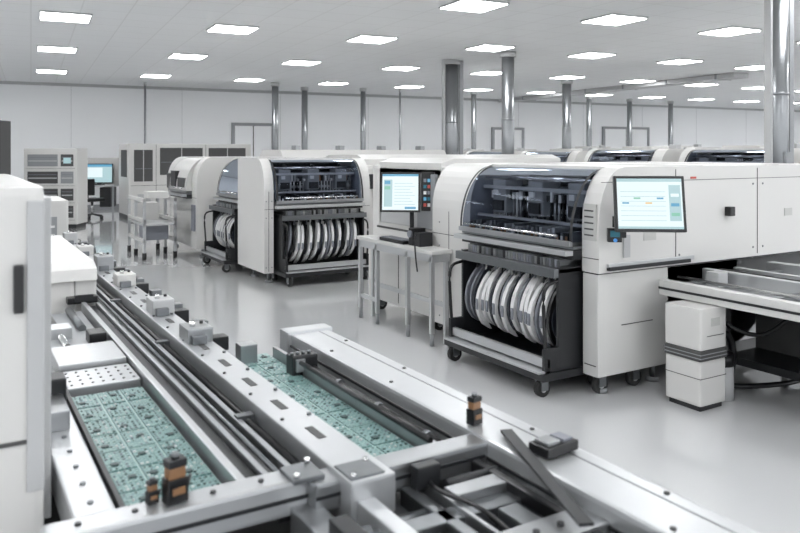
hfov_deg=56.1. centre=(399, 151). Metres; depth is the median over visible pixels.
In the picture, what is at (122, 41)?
ceiling
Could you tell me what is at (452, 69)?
steel column
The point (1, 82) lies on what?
trim
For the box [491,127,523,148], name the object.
door
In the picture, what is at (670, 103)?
steel column
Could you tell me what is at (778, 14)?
steel column
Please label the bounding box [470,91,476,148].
steel column
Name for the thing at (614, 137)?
door
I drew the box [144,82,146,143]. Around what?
steel column
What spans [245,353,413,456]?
board panel
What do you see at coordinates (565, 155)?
machine
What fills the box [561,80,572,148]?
steel column
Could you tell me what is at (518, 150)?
machine
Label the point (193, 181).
machine
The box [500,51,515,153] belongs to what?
steel column
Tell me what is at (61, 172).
cabinet
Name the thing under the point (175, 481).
sensor
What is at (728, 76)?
ventilation duct
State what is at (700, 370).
unit
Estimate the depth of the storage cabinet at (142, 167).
18.01 m
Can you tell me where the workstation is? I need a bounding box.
[88,158,118,214]
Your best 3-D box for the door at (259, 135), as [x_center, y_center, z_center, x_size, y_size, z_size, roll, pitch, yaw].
[-4.504,0.355,23.027,1.330,2.490,0.099,0,0,-26]
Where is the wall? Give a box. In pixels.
[0,84,799,204]
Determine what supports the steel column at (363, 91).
on the floor
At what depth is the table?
6.50 m
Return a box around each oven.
[260,145,445,156]
[326,154,559,234]
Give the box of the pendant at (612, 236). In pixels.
[607,216,625,241]
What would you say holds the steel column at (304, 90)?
on the floor
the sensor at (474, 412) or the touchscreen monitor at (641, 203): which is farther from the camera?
the touchscreen monitor at (641, 203)
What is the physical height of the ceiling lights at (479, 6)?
0.029 m
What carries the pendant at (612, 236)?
attached to the machine at (538, 290)
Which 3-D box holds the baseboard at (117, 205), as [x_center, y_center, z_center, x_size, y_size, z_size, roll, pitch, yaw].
[2.993,1.540,26.760,47.000,0.120,0.041,0,0,-26]
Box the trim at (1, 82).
[0,81,799,111]
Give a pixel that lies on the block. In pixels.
(558, 443)
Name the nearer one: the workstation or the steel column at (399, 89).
the workstation
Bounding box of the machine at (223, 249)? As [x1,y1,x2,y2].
[201,157,326,271]
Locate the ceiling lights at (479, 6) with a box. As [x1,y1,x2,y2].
[36,0,799,103]
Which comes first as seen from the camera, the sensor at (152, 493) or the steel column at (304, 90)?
the sensor at (152, 493)
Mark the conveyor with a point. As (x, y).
(773, 294)
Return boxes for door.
[231,123,271,155]
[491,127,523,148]
[602,126,649,147]
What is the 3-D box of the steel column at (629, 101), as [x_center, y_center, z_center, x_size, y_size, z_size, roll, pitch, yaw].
[8.202,-0.149,26.800,0.234,3.498,0.234,0,0,-26]
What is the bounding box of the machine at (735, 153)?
[678,143,799,163]
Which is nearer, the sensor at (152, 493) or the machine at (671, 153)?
the sensor at (152, 493)
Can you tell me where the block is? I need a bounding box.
[529,431,577,458]
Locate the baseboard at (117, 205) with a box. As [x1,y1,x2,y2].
[88,204,118,208]
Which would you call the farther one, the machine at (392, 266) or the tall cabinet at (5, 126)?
the tall cabinet at (5, 126)
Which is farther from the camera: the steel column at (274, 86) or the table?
the steel column at (274, 86)
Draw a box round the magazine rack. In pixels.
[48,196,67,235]
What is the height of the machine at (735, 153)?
1.716 m
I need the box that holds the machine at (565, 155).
[521,147,591,161]
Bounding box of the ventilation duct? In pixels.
[499,73,747,101]
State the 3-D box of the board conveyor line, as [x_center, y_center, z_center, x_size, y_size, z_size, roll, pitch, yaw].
[-1.244,1.086,3.423,1.108,1.023,6.050,0,0,-31]
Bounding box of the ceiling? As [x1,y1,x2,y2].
[0,0,799,109]
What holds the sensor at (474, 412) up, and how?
on the board conveyor line
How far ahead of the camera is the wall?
23.75 m
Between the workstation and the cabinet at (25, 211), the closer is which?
the cabinet at (25, 211)
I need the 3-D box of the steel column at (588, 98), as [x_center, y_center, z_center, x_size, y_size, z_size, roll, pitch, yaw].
[6.402,-0.149,25.400,0.234,3.498,0.234,0,0,-26]
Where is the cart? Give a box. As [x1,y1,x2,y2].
[127,191,176,259]
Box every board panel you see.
[72,386,220,505]
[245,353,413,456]
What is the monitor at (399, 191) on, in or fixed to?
on the table
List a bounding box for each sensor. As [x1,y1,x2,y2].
[145,476,161,505]
[162,451,191,506]
[466,392,482,425]
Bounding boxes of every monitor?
[380,172,434,227]
[612,176,686,232]
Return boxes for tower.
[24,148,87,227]
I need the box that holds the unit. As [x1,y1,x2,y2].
[663,300,799,411]
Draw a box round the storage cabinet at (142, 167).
[119,144,250,219]
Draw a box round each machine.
[167,156,262,256]
[201,157,326,271]
[238,158,369,286]
[369,157,543,329]
[433,161,799,396]
[465,148,535,153]
[521,147,591,161]
[584,144,684,161]
[678,143,799,163]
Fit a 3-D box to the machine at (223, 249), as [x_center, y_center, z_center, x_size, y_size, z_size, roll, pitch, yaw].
[-1.911,0.839,10.748,1.620,1.521,1.200,0,0,-31]
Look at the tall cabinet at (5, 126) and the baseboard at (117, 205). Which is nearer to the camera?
the tall cabinet at (5, 126)
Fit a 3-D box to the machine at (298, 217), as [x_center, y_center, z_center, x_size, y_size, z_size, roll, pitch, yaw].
[-1.175,0.839,9.685,1.450,1.521,1.320,0,0,-31]
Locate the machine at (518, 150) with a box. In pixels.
[465,148,535,153]
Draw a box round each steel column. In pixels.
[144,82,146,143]
[271,83,278,149]
[301,87,308,149]
[360,88,366,149]
[399,89,400,149]
[441,59,462,153]
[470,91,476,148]
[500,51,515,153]
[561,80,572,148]
[585,96,592,145]
[626,99,632,145]
[667,101,673,145]
[764,0,793,162]
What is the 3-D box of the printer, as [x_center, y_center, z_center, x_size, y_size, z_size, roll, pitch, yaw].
[-2.428,1.062,3.750,1.495,1.075,1.510,0,0,-31]
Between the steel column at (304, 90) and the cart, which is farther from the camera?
the steel column at (304, 90)
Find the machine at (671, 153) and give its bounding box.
[584,144,684,161]
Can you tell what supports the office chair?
on the floor
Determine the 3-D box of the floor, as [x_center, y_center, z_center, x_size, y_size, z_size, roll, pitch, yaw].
[9.544,1.650,13.445,47.000,0.100,29.700,0,0,-26]
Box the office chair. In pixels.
[88,179,104,219]
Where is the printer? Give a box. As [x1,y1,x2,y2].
[51,235,97,313]
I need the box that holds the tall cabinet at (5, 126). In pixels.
[0,120,10,174]
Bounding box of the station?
[380,227,432,271]
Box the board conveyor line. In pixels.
[40,231,758,532]
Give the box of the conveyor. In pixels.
[658,261,799,381]
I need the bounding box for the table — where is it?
[357,235,451,345]
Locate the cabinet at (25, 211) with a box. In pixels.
[0,175,50,532]
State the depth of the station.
6.46 m
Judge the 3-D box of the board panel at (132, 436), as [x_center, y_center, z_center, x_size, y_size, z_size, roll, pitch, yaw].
[-0.660,0.719,1.884,0.203,0.010,0.850,0,0,-31]
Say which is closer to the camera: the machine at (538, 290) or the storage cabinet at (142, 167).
the machine at (538, 290)
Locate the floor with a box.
[68,208,799,532]
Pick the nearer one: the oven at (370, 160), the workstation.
the oven at (370, 160)
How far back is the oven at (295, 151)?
13.90 m

